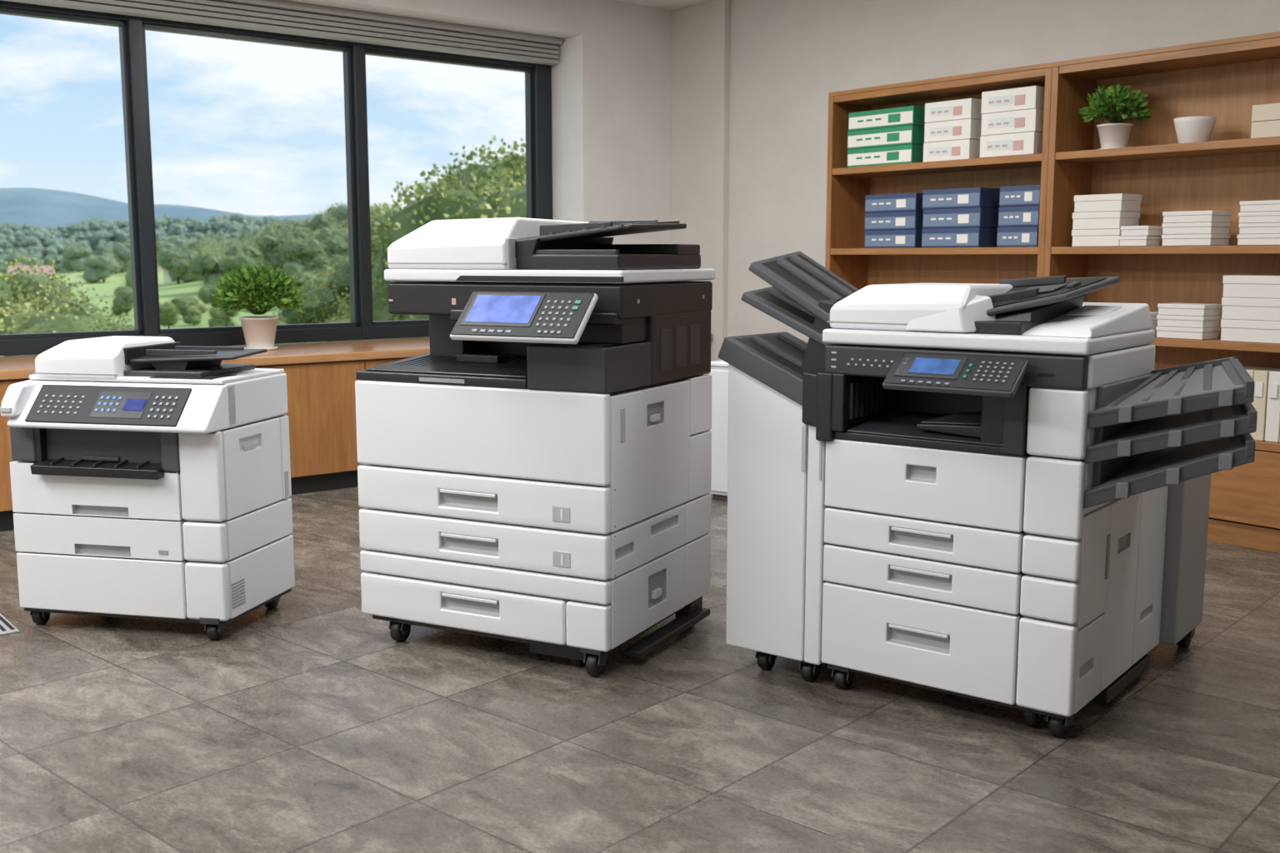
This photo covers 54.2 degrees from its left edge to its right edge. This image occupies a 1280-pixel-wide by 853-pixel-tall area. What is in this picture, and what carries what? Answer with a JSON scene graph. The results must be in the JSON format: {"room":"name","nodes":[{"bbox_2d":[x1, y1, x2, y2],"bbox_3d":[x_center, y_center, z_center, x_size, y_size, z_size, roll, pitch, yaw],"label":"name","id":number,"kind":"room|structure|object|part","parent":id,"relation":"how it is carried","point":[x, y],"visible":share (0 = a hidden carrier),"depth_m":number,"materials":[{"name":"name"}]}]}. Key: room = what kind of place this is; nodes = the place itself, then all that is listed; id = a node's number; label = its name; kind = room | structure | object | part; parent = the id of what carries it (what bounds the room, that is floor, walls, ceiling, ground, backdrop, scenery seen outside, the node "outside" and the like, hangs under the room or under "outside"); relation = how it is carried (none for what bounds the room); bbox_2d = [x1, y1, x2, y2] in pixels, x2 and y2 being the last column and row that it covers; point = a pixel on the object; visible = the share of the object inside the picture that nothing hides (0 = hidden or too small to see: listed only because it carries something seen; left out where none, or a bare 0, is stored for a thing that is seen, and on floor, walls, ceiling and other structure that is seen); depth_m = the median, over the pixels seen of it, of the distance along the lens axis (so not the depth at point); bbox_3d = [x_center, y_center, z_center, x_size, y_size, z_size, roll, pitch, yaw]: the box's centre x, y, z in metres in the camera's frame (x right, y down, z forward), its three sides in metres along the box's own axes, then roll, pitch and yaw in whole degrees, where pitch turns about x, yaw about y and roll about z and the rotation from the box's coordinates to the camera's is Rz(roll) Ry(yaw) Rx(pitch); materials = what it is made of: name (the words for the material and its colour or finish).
{"room":"print shop","nodes":[
{"label":"print shop","id":0,"kind":"room"},
{"bbox_2d":[281,0,670,244],"bbox_3d":[-3.130,-1.046,6.225,8.346,2.910,0.470,-6,10,-39],"label":"wall","id":1,"kind":"structure","parent":0,"point":[611,80],"depth_m":8.21,"materials":[{"name":"paint"}]},
{"bbox_2d":[0,6,534,339],"bbox_3d":[-2.700,-1.331,6.770,5.105,1.670,0.062,-6,10,-39],"label":"window","id":2,"kind":"structure","parent":1,"relation":"in","point":[122,25],"depth_m":7.08,"materials":[{"name":"metal"}]},
{"bbox_2d":[1,0,562,64],"bbox_3d":[-3.148,-2.172,6.091,6.740,0.158,0.120,-6,10,-39],"label":"roller blind","id":3,"kind":"object","parent":2,"relation":"attached to","point":[272,16],"visible":1,"depth_m":7.18,"materials":[{"name":"fabric"}]},
{"bbox_2d":[0,0,552,355],"bbox_3d":[-3.234,-1.274,6.324,6.747,1.825,0.121,-6,10,-39],"label":"frame","id":4,"kind":"object","parent":1,"relation":"attached to","point":[542,73],"visible":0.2,"depth_m":7.36,"materials":[{"name":"metal"}]},
{"bbox_2d":[0,486,1279,852],"bbox_3d":[-0.264,0.903,3.033,8.446,0.100,9.400,-6,10,-39],"label":"floor","id":5,"kind":"structure","parent":0,"point":[306,727],"depth_m":3.25,"materials":[{"name":"tile"}]},
{"bbox_2d":[0,613,19,635],"bbox_3d":[-2.330,0.682,4.269,0.300,0.006,0.400,-6,10,-39],"label":"floor vent","id":6,"kind":"object","parent":5,"relation":"in","point":[7,627],"visible":1,"depth_m":4.24,"materials":[{"name":"grey plastic"}]},
{"bbox_2d":[0,335,294,639],"bbox_3d":[-1.687,0.189,4.295,0.783,0.979,0.547,2,8,13],"label":"photocopier","id":7,"kind":"object","parent":5,"relation":"on","point":[151,476],"visible":1,"depth_m":4.13,"materials":[{"name":"plastic"}]},
{"bbox_3d":[-1.801,0.211,4.143,0.629,0.170,0.030,2,8,13],"label":"drawer","id":8,"kind":"part","parent":7,"relation":"part of","materials":[{"name":"white plastic"}]},
{"bbox_2d":[30,459,164,479],"bbox_3d":[-1.756,0.117,4.188,0.470,0.069,0.239,2,8,13],"label":"tray","id":9,"kind":"object","parent":7,"relation":"on","point":[47,469],"depth_m":4.10,"materials":[{"name":"plastic"}]},
{"bbox_3d":[-1.801,0.365,4.164,0.629,0.130,0.030,2,8,13],"label":"drawer","id":10,"kind":"part","parent":7,"relation":"part of","materials":[{"name":"white plastic"}]},
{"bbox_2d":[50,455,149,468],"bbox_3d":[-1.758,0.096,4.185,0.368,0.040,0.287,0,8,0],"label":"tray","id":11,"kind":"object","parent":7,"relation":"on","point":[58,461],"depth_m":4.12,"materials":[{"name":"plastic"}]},
{"bbox_3d":[-1.801,0.529,4.186,0.629,0.192,0.030,2,8,13],"label":"drawer","id":12,"kind":"part","parent":7,"relation":"part of","materials":[{"name":"white plastic"}]},
{"bbox_3d":[-1.650,-0.180,4.301,0.720,0.016,0.404,2,8,13],"label":"lid","id":13,"kind":"part","parent":7,"relation":"part of","materials":[{"name":"white plastic"}]},
{"bbox_3d":[-1.474,-0.166,4.131,0.230,0.002,0.150,2,8,13],"label":"lid glass","id":14,"kind":"part","parent":7,"relation":"part of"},
{"bbox_2d":[130,349,267,370],"bbox_3d":[-1.502,-0.231,4.276,0.431,0.065,0.336,0,8,0],"label":"tray","id":15,"kind":"object","parent":7,"relation":"on","point":[140,359],"depth_m":4.19,"materials":[{"name":"plastic"}]},
{"bbox_3d":[-1.402,0.633,4.124,0.070,0.021,0.070,2,8,13],"label":"caster plate","id":16,"kind":"part","parent":7,"relation":"part of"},
{"bbox_2d":[230,578,245,609],"bbox_3d":[-1.332,0.554,4.149,0.003,0.083,0.080,2,8,13],"label":"vent","id":17,"kind":"object","parent":7,"relation":"attached to","point":[243,579],"depth_m":4.15,"materials":[{"name":"plastic"}]},
{"bbox_2d":[0,333,712,531],"bbox_3d":[-2.725,0.025,6.375,7.580,0.748,0.874,-6,10,-39],"label":"cabinet","id":18,"kind":"object","parent":5,"relation":"on","point":[321,377],"depth_m":6.67,"materials":[{"name":"brown wood"}]},
{"bbox_3d":[-2.721,0.070,5.858,0.624,0.595,0.025,-6,10,-39],"label":"door","id":19,"kind":"part","parent":18,"relation":"part of","materials":[{"name":"brown wood"}]},
{"bbox_2d":[0,337,429,380],"bbox_3d":[-3.012,-0.292,6.096,6.840,0.046,0.874,-6,10,-39],"label":"countertop","id":20,"kind":"structure","parent":18,"relation":"on","point":[12,367],"depth_m":6.74,"materials":[{"name":"brown wood"}]},
{"bbox_2d":[209,261,307,350],"bbox_3d":[-2.090,-0.662,6.862,0.527,0.482,0.504,0,8,0],"label":"potted plant","id":21,"kind":"object","parent":18,"relation":"on","point":[258,291],"visible":0.99,"depth_m":6.78,"materials":[{"name":"green plant"}]},
{"bbox_3d":[-2.093,-0.513,6.886,0.210,0.180,0.210,0,8,0],"label":"pot","id":22,"kind":"part","parent":21,"relation":"part of","materials":[{"name":"ceramic"}]},
{"bbox_3d":[-1.746,-0.036,6.649,0.624,0.595,0.025,-6,10,-39],"label":"door","id":23,"kind":"part","parent":18,"relation":"part of","materials":[{"name":"brown wood"}]},
{"bbox_3d":[-1.258,-0.089,7.044,0.624,0.595,0.025,-6,10,-39],"label":"door","id":24,"kind":"part","parent":18,"relation":"part of","materials":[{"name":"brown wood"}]},
{"bbox_2d":[355,217,714,676],"bbox_3d":[-0.345,0.013,4.114,0.948,1.376,0.891,4,9,26],"label":"photocopier","id":25,"kind":"object","parent":5,"relation":"on","point":[539,477],"visible":1,"depth_m":3.86,"materials":[{"name":"plastic"}]},
{"bbox_2d":[365,353,527,379],"bbox_3d":[-0.512,-0.203,4.060,0.605,0.033,0.430,4,9,27],"label":"tray","id":26,"kind":"object","parent":25,"relation":"on","point":[428,366],"depth_m":3.97,"materials":[{"name":"plastic"}]},
{"bbox_3d":[-0.565,0.569,3.946,0.772,0.139,0.035,4,9,26],"label":"drawer","id":27,"kind":"part","parent":25,"relation":"part of","materials":[{"name":"white plastic"}]},
{"bbox_3d":[-0.500,0.011,3.837,0.918,0.272,0.035,4,9,26],"label":"door","id":28,"kind":"part","parent":25,"relation":"part of","materials":[{"name":"white plastic"}]},
{"bbox_3d":[-0.500,0.220,3.865,0.918,0.139,0.035,4,9,26],"label":"drawer","id":29,"kind":"part","parent":25,"relation":"part of","materials":[{"name":"white plastic"}]},
{"bbox_3d":[-0.500,0.360,3.884,0.918,0.133,0.035,4,9,26],"label":"drawer","id":30,"kind":"part","parent":25,"relation":"part of","materials":[{"name":"white plastic"}]},
{"bbox_3d":[-0.500,0.465,3.898,0.918,0.069,0.035,4,9,26],"label":"drawer","id":31,"kind":"part","parent":25,"relation":"part of","materials":[{"name":"white plastic"}]},
{"bbox_3d":[-0.344,-0.327,3.635,0.417,0.123,0.123,4,9,26],"label":"panel","id":32,"kind":"part","parent":25,"relation":"part of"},
{"bbox_3d":[-0.340,-0.319,3.644,0.430,0.138,0.138,4,9,27],"label":"panel frame","id":33,"kind":"part","parent":25,"relation":"part of","materials":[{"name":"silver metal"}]},
{"bbox_3d":[-0.289,-0.363,3.740,0.300,0.098,0.139,4,9,27],"label":"panel arm","id":34,"kind":"part","parent":25,"relation":"part of","materials":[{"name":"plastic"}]},
{"bbox_3d":[-0.284,-0.501,4.130,0.868,0.038,0.686,4,9,27],"label":"scanner lid","id":35,"kind":"part","parent":25,"relation":"part of","materials":[{"name":"white plastic"}]},
{"bbox_3d":[-0.207,-0.524,3.777,0.315,0.020,0.020,4,9,26],"label":"feeder rail","id":36,"kind":"part","parent":25,"relation":"part of","materials":[{"name":"grey plastic"}]},
{"bbox_3d":[-0.153,0.596,3.740,0.142,0.139,0.035,4,9,27],"label":"drawer","id":37,"kind":"part","parent":25,"relation":"part of","materials":[{"name":"white plastic"}]},
{"bbox_3d":[-0.134,0.666,3.764,0.070,0.020,0.070,4,9,26],"label":"caster plate","id":38,"kind":"part","parent":25,"relation":"part of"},
{"bbox_2d":[515,220,686,258],"bbox_3d":[-0.128,-0.602,4.009,0.560,0.122,0.570,0,8,0],"label":"tray","id":39,"kind":"object","parent":25,"relation":"on","point":[533,238],"depth_m":3.87,"materials":[{"name":"plastic"}]},
{"bbox_3d":[0.030,0.080,3.912,0.030,0.404,0.553,4,9,26],"label":"door","id":40,"kind":"part","parent":25,"relation":"part of","materials":[{"name":"white plastic"}]},
{"bbox_3d":[0.047,-0.027,3.907,0.015,0.020,0.050,4,9,26],"label":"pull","id":41,"kind":"part","parent":25,"relation":"part of","materials":[{"name":"white plastic"}]},
{"bbox_3d":[0.053,0.533,3.996,0.015,0.025,0.050,4,9,27],"label":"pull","id":42,"kind":"part","parent":25,"relation":"part of","materials":[{"name":"white plastic"}]},
{"bbox_3d":[0.168,0.622,4.295,0.060,0.060,0.100,4,9,27],"label":"stabiliser post","id":43,"kind":"part","parent":25,"relation":"part of","materials":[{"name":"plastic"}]},
{"bbox_2d":[709,360,729,500],"bbox_3d":[0.632,0.022,6.497,0.440,0.720,0.372,6,10,36],"label":"storage cabinet","id":44,"kind":"object","parent":5,"relation":"on","point":[719,369],"visible":0.04,"depth_m":6.43,"materials":[{"name":"white plastic"}]},
{"bbox_2d":[718,250,1257,737],"bbox_3d":[1.119,0.117,3.735,1.460,1.269,1.252,6,10,37],"label":"photocopier","id":45,"kind":"object","parent":5,"relation":"on","point":[997,494],"visible":1,"depth_m":3.40,"materials":[{"name":"plastic"}]},
{"bbox_3d":[0.379,0.249,3.720,0.272,0.873,0.030,6,10,37],"label":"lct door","id":46,"kind":"part","parent":45,"relation":"part of","materials":[{"name":"white plastic"}]},
{"bbox_3d":[0.434,-0.211,3.714,0.235,0.109,0.030,6,10,37],"label":"wing rail","id":47,"kind":"part","parent":45,"relation":"part of","materials":[{"name":"plastic"}]},
{"bbox_3d":[0.527,-0.227,3.833,0.235,0.109,0.030,6,10,37],"label":"wing rail","id":48,"kind":"part","parent":45,"relation":"part of","materials":[{"name":"plastic"}]},
{"bbox_3d":[0.488,-0.355,3.732,0.228,0.112,0.030,6,10,37],"label":"wing rail","id":49,"kind":"part","parent":45,"relation":"part of","materials":[{"name":"plastic"}]},
{"bbox_3d":[0.501,-0.434,3.711,0.212,0.129,0.030,6,10,37],"label":"wing rail","id":50,"kind":"part","parent":45,"relation":"part of","materials":[{"name":"plastic"}]},
{"bbox_3d":[0.550,-0.452,3.772,0.212,0.129,0.030,6,10,37],"label":"wing rail","id":51,"kind":"part","parent":45,"relation":"part of","materials":[{"name":"plastic"}]},
{"bbox_3d":[0.595,0.690,3.655,0.070,0.029,0.070,6,10,37],"label":"caster plate","id":52,"kind":"part","parent":45,"relation":"part of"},
{"bbox_3d":[0.701,-0.095,3.714,0.063,0.165,0.512,6,10,37],"label":"post","id":53,"kind":"part","parent":45,"relation":"part of","materials":[{"name":"plastic"}]},
{"bbox_3d":[0.764,0.592,3.465,0.577,0.240,0.030,6,10,37],"label":"drawer","id":54,"kind":"part","parent":45,"relation":"part of","materials":[{"name":"white plastic"}]},
{"bbox_3d":[0.764,0.415,3.441,0.577,0.107,0.030,6,10,37],"label":"drawer","id":55,"kind":"part","parent":45,"relation":"part of","materials":[{"name":"white plastic"}]},
{"bbox_3d":[0.764,0.306,3.427,0.577,0.103,0.030,6,10,37],"label":"drawer","id":56,"kind":"part","parent":45,"relation":"part of","materials":[{"name":"white plastic"}]},
{"bbox_2d":[847,410,1002,446],"bbox_3d":[0.860,0.004,3.470,0.490,0.035,0.280,6,10,37],"label":"tray","id":57,"kind":"object","parent":45,"relation":"on","point":[902,427],"depth_m":3.42,"materials":[{"name":"grey plastic"}]},
{"bbox_3d":[0.764,0.153,3.406,0.577,0.197,0.030,6,10,37],"label":"door","id":58,"kind":"part","parent":45,"relation":"part of","materials":[{"name":"white plastic"}]},
{"bbox_2d":[916,423,980,438],"bbox_3d":[0.919,-0.006,3.398,0.205,0.054,0.259,-7,10,-42],"label":"tray","id":59,"kind":"object","parent":45,"relation":"on","point":[924,430],"depth_m":3.36,"materials":[{"name":"plastic"}]},
{"bbox_2d":[921,411,981,424],"bbox_3d":[0.915,-0.022,3.398,0.175,0.032,0.237,-7,11,-44],"label":"tray","id":60,"kind":"object","parent":45,"relation":"on","point":[964,417],"depth_m":3.41,"materials":[{"name":"plastic"}]},
{"bbox_3d":[0.804,-0.142,3.209,0.344,0.074,0.099,6,10,37],"label":"panel","id":61,"kind":"part","parent":45,"relation":"part of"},
{"bbox_3d":[0.808,-0.134,3.216,0.355,0.088,0.111,6,10,37],"label":"panel frame","id":62,"kind":"part","parent":45,"relation":"part of","materials":[{"name":"plastic"}]},
{"bbox_3d":[0.979,-0.254,3.515,0.746,0.040,0.570,6,10,37],"label":"scanner lid","id":63,"kind":"part","parent":45,"relation":"part of","materials":[{"name":"white plastic"}]},
{"bbox_3d":[1.028,-0.040,3.346,0.120,0.155,0.300,6,10,37],"label":"post","id":64,"kind":"part","parent":45,"relation":"part of","materials":[{"name":"plastic"}]},
{"bbox_3d":[0.975,-0.024,3.225,0.055,0.185,0.058,6,10,37],"label":"post","id":65,"kind":"part","parent":45,"relation":"part of","materials":[{"name":"grey plastic"}]},
{"bbox_2d":[986,275,1119,326],"bbox_3d":[1.072,-0.351,3.494,0.507,0.142,0.459,0,8,0],"label":"tray","id":66,"kind":"object","parent":45,"relation":"on","point":[1054,300],"depth_m":3.37,"materials":[{"name":"plastic"}]},
{"bbox_3d":[1.191,-0.290,3.360,0.217,0.072,0.523,6,10,37],"label":"lid","id":67,"kind":"part","parent":45,"relation":"part of","materials":[{"name":"white plastic"}]},
{"bbox_2d":[1083,433,1254,508],"bbox_3d":[1.340,0.082,3.254,0.448,0.219,0.572,0,8,0],"label":"tray","id":68,"kind":"object","parent":45,"relation":"on","point":[1117,466],"depth_m":3.09,"materials":[{"name":"plastic"}]},
{"bbox_2d":[1087,356,1254,429],"bbox_3d":[1.336,-0.094,3.233,0.440,0.169,0.566,0,8,0],"label":"tray","id":69,"kind":"object","parent":45,"relation":"on","point":[1127,392],"depth_m":3.11,"materials":[{"name":"plastic"}]},
{"bbox_2d":[1085,403,1257,464],"bbox_3d":[1.340,-0.013,3.241,0.448,0.181,0.572,0,8,0],"label":"tray","id":70,"kind":"object","parent":45,"relation":"on","point":[1162,433],"depth_m":3.07,"materials":[{"name":"plastic"}]},
{"bbox_2d":[825,31,1279,553],"bbox_3d":[2.302,-0.636,5.948,0.345,2.172,3.500,-6,10,-39],"label":"bookshelf","id":71,"kind":"object","parent":5,"relation":"on","point":[1222,79],"visible":0.4,"depth_m":5.96,"materials":[{"name":"brown wood"}]},
{"bbox_2d":[847,105,925,167],"bbox_3d":[1.395,-1.585,6.885,0.242,0.298,0.456,-6,10,-39],"label":"boxes","id":72,"kind":"object","parent":71,"relation":"on","point":[895,135],"visible":0.88,"depth_m":6.77},
{"bbox_2d":[864,192,928,248],"bbox_3d":[1.453,-1.130,6.891,0.242,0.290,0.355,-6,10,-39],"label":"boxes","id":73,"kind":"object","parent":71,"relation":"on","point":[893,221],"visible":0.85,"depth_m":6.79},
{"bbox_3d":[1.641,-0.941,6.717,0.331,0.035,1.350,-6,10,-39],"label":"shelf","id":74,"kind":"part","parent":71,"relation":"part of","materials":[{"name":"brown wood"}]},
{"bbox_3d":[1.641,-1.384,6.657,0.331,0.035,1.350,-6,10,-39],"label":"shelf","id":75,"kind":"part","parent":71,"relation":"part of","materials":[{"name":"brown wood"}]},
{"bbox_3d":[1.641,-1.781,6.604,0.331,0.035,1.350,-6,10,-39],"label":"shelf","id":76,"kind":"part","parent":71,"relation":"part of","materials":[{"name":"brown wood"}]},
{"bbox_2d":[923,98,981,162],"bbox_3d":[1.681,-1.542,6.554,0.242,0.303,0.296,-6,10,-39],"label":"boxes","id":77,"kind":"object","parent":71,"relation":"on","point":[952,128],"visible":0.83,"depth_m":6.45},
{"bbox_2d":[921,187,1003,247],"bbox_3d":[1.701,-1.090,6.558,0.243,0.300,0.368,-6,10,-39],"label":"boxes","id":78,"kind":"object","parent":71,"relation":"on","point":[955,217],"visible":0.84,"depth_m":6.44},
{"bbox_2d":[980,85,1044,158],"bbox_3d":[1.906,-1.511,6.249,0.242,0.323,0.316,-6,10,-39],"label":"boxes","id":79,"kind":"object","parent":71,"relation":"on","point":[1012,118],"visible":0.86,"depth_m":6.15},
{"bbox_2d":[996,185,1040,247],"bbox_3d":[1.969,-1.053,6.281,0.242,0.300,0.238,-6,10,-39],"label":"boxes","id":80,"kind":"object","parent":71,"relation":"on","point":[1018,213],"visible":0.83,"depth_m":6.20},
{"bbox_2d":[1071,193,1141,246],"bbox_3d":[2.212,-0.977,5.937,0.176,0.240,0.253,-6,10,-39],"label":"box stack","id":81,"kind":"object","parent":71,"relation":"on","point":[1098,219],"visible":0.9,"depth_m":5.87,"materials":[{"name":"cardboard"}]},
{"bbox_3d":[2.212,-0.921,5.945,0.176,0.030,0.248,-6,10,-39],"label":"lid","id":82,"kind":"part","parent":81,"relation":"part of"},
{"bbox_3d":[2.211,-1.002,5.936,0.176,0.030,0.248,-6,10,-39],"label":"lid","id":83,"kind":"part","parent":81,"relation":"part of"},
{"bbox_3d":[2.214,-1.081,5.921,0.176,0.030,0.248,-6,10,-39],"label":"lid","id":84,"kind":"part","parent":81,"relation":"part of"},
{"bbox_2d":[1079,82,1154,149],"bbox_3d":[2.238,-1.459,5.879,0.312,0.320,0.342,0,8,0],"label":"potted houseplant","id":85,"kind":"object","parent":71,"relation":"on","point":[1115,134],"visible":0.92,"depth_m":5.84,"materials":[{"name":"plant"}]},
{"bbox_3d":[2.238,-1.362,5.902,0.162,0.120,0.162,0,8,0],"label":"pot","id":86,"kind":"part","parent":85,"relation":"part of","materials":[{"name":"ceramic"}]},
{"bbox_2d":[1118,225,1162,246],"bbox_3d":[2.306,-0.878,5.763,0.126,0.090,0.144,-6,10,-39],"label":"box stack","id":87,"kind":"object","parent":71,"relation":"on","point":[1139,235],"visible":0.96,"depth_m":5.72,"materials":[{"name":"cardboard"}]},
{"bbox_3d":[2.304,-0.869,5.767,0.126,0.016,0.138,-6,10,-39],"label":"lid","id":88,"kind":"part","parent":87,"relation":"part of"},
{"bbox_3d":[2.308,-0.914,5.756,0.126,0.016,0.138,-6,10,-39],"label":"lid","id":89,"kind":"part","parent":87,"relation":"part of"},
{"bbox_2d":[1150,311,1159,336],"bbox_3d":[2.335,-0.477,5.814,0.126,0.108,0.140,-6,10,-39],"label":"box stack","id":90,"kind":"object","parent":71,"relation":"on","point":[1153,315],"visible":0.02,"depth_m":5.75,"materials":[{"name":"cardboard"}]},
{"bbox_3d":[2.335,-0.524,5.807,0.126,0.013,0.138,-6,10,-39],"label":"lid","id":91,"kind":"part","parent":90,"relation":"part of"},
{"bbox_3d":[2.580,-0.788,5.580,0.331,0.035,1.474,-6,10,-39],"label":"shelf","id":92,"kind":"part","parent":71,"relation":"part of","materials":[{"name":"brown wood"}]},
{"bbox_3d":[2.580,-1.231,5.520,0.331,0.035,1.474,-6,10,-39],"label":"shelf","id":93,"kind":"part","parent":71,"relation":"part of","materials":[{"name":"brown wood"}]},
{"bbox_3d":[2.580,-1.627,5.467,0.331,0.035,1.474,-6,10,-39],"label":"shelf","id":94,"kind":"part","parent":71,"relation":"part of","materials":[{"name":"brown wood"}]},
{"bbox_2d":[1155,303,1221,339],"bbox_3d":[2.476,-0.477,5.648,0.156,0.154,0.219,-6,10,-39],"label":"box stack","id":95,"kind":"object","parent":71,"relation":"on","point":[1182,321],"visible":1,"depth_m":5.59,"materials":[{"name":"cardboard"}]},
{"bbox_3d":[2.475,-0.442,5.653,0.156,0.019,0.218,-6,10,-39],"label":"lid","id":96,"kind":"part","parent":95,"relation":"part of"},
{"bbox_3d":[2.475,-0.493,5.646,0.156,0.019,0.218,-6,10,-39],"label":"lid","id":97,"kind":"part","parent":95,"relation":"part of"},
{"bbox_3d":[2.476,-0.544,5.638,0.156,0.019,0.218,-6,10,-39],"label":"lid","id":98,"kind":"part","parent":95,"relation":"part of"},
{"bbox_2d":[1173,115,1216,143],"bbox_3d":[2.481,-1.320,5.599,0.176,0.118,0.176,0,8,0],"label":"ceramic bowl","id":99,"kind":"object","parent":71,"relation":"on","point":[1198,128],"visible":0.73,"depth_m":5.54,"materials":[{"name":"ceramic"}]},
{"bbox_2d":[1161,210,1231,245],"bbox_3d":[2.487,-0.885,5.595,0.176,0.150,0.229,-6,10,-39],"label":"box stack","id":100,"kind":"object","parent":71,"relation":"on","point":[1189,227],"visible":0.99,"depth_m":5.53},
{"bbox_3d":[2.488,-0.850,5.599,0.176,0.018,0.228,-6,10,-39],"label":"lid","id":101,"kind":"part","parent":100,"relation":"part of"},
{"bbox_3d":[2.487,-0.900,5.593,0.176,0.018,0.228,-6,10,-39],"label":"lid","id":102,"kind":"part","parent":100,"relation":"part of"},
{"bbox_3d":[2.487,-0.951,5.586,0.176,0.018,0.228,-6,10,-39],"label":"lid","id":103,"kind":"part","parent":100,"relation":"part of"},
{"bbox_3d":[2.580,-0.379,5.635,0.331,0.035,1.474,-6,10,-39],"label":"shelf","id":104,"kind":"part","parent":71,"relation":"part of","materials":[{"name":"brown wood"}]},
{"bbox_3d":[2.690,0.270,5.333,0.020,0.320,0.731,-6,10,-39],"label":"door","id":105,"kind":"part","parent":71,"relation":"part of","materials":[{"name":"brown wood"}]},
{"bbox_2d":[1220,275,1279,344],"bbox_3d":[2.704,-0.506,5.378,0.176,0.284,0.331,-6,10,-39],"label":"box stack","id":106,"kind":"object","parent":71,"relation":"on","point":[1250,303],"visible":1,"depth_m":5.35,"materials":[{"name":"cardboard"}]},
{"bbox_3d":[2.705,-0.441,5.386,0.176,0.035,0.328,-6,10,-39],"label":"lid","id":107,"kind":"part","parent":106,"relation":"part of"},
{"bbox_3d":[2.704,-0.535,5.375,0.176,0.035,0.328,-6,10,-39],"label":"lid","id":108,"kind":"part","parent":106,"relation":"part of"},
{"bbox_3d":[2.703,-0.630,5.363,0.176,0.035,0.328,-6,10,-39],"label":"lid","id":109,"kind":"part","parent":106,"relation":"part of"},
{"bbox_2d":[1236,200,1279,245],"bbox_3d":[2.726,-0.863,5.303,0.176,0.186,0.303,-6,10,-39],"label":"box stack","id":110,"kind":"object","parent":71,"relation":"on","point":[1259,221],"visible":0.98,"depth_m":5.29,"materials":[{"name":"cardboard"}]},
{"bbox_3d":[2.725,-0.808,5.311,0.176,0.017,0.298,-6,10,-39],"label":"lid","id":111,"kind":"part","parent":110,"relation":"part of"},
{"bbox_3d":[2.724,-0.901,5.300,0.176,0.017,0.298,-6,10,-39],"label":"lid","id":112,"kind":"part","parent":110,"relation":"part of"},
{"bbox_3d":[2.728,-0.854,5.302,0.176,0.017,0.298,-6,10,-39],"label":"lid","id":113,"kind":"part","parent":110,"relation":"part of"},
{"bbox_3d":[2.727,-0.947,5.291,0.176,0.017,0.298,-6,10,-39],"label":"lid","id":114,"kind":"part","parent":110,"relation":"part of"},
{"bbox_2d":[1243,365,1279,442],"bbox_3d":[2.794,-0.088,5.362,0.223,0.300,0.616,-6,10,-39],"label":"binders","id":115,"kind":"object","parent":71,"relation":"on","point":[1267,380],"visible":0.52,"depth_m":5.34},
{"bbox_2d":[1250,102,1279,138],"bbox_3d":[2.669,-1.287,5.277,0.100,0.138,0.133,-6,10,-39],"label":"gift box","id":116,"kind":"object","parent":71,"relation":"on","point":[1265,117],"visible":0.88,"depth_m":5.25,"materials":[{"name":"cardboard"}]},
{"bbox_3d":[2.580,0.037,5.691,0.331,0.035,1.474,-6,10,-39],"label":"shelf","id":117,"kind":"part","parent":71,"relation":"part of","materials":[{"name":"brown wood"}]},
{"bbox_2d":[614,0,711,9],"bbox_3d":[-0.264,-2.090,2.630,8.446,0.120,9.400,-6,10,-39],"label":"ceiling","id":118,"kind":"structure","parent":0,"point":[667,4],"depth_m":8.21,"materials":[{"name":"paint"}]},
{"bbox_2d":[727,0,1279,529],"bbox_3d":[2.974,-0.943,5.457,0.122,2.910,9.400,-6,10,-39],"label":"wall","id":119,"kind":"structure","parent":0,"point":[787,57],"depth_m":7.44,"materials":[{"name":"paint"}]},
{"bbox_2d":[670,0,729,430],"bbox_3d":[0.397,-1.345,8.445,0.050,2.910,0.530,-6,10,-39],"label":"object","id":120,"kind":"structure","parent":119,"relation":"attached to","point":[700,32],"depth_m":8.32,"materials":[{"name":"paint"}]},
{"label":"outside","id":121,"kind":"structure","parent":0,"visible":0},
{"bbox_2d":[0,187,324,239],"bbox_3d":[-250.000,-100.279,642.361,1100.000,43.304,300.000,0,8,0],"label":"hills","id":122,"kind":"structure","parent":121,"point":[36,207],"depth_m":592.29,"materials":[{"name":"blue"}]},
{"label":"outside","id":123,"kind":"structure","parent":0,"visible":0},
{"bbox_2d":[5,264,282,329],"bbox_3d":[-110.000,-25.755,200.355,620.000,8.843,380.000,0,8,0],"label":"ground","id":124,"kind":"structure","parent":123,"point":[166,290],"depth_m":149.64,"materials":[{"name":"plant"}]},
{"bbox_2d":[6,265,55,279],"bbox_3d":[-99.000,-24.189,203.593,6.600,4.000,4.800,-2,8,-17],"label":"bushes","id":125,"kind":"object","parent":124,"relation":"on","point":[48,267],"visible":0.24,"depth_m":202.45,"materials":[{"name":"plant"}]},
{"bbox_2d":[160,269,171,283],"bbox_3d":[-78.000,-26.068,213.431,6.600,4.000,4.800,-2,8,-17],"label":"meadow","id":126,"kind":"structure","parent":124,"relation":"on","point":[166,279],"depth_m":210.88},
{"bbox_2d":[0,135,526,356],"bbox_3d":[-117.305,-36.434,235.593,303.222,22.738,425.256,0,8,0],"label":"trees","id":127,"kind":"object","parent":124,"relation":"on","point":[315,252],"visible":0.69,"depth_m":86.12,"materials":[{"name":"green plant"}]},
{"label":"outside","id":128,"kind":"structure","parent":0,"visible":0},
{"bbox_2d":[41,234,166,272],"bbox_3d":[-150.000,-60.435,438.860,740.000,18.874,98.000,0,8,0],"label":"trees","id":129,"kind":"object","parent":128,"point":[114,241],"visible":0.02,"depth_m":416.83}
]}

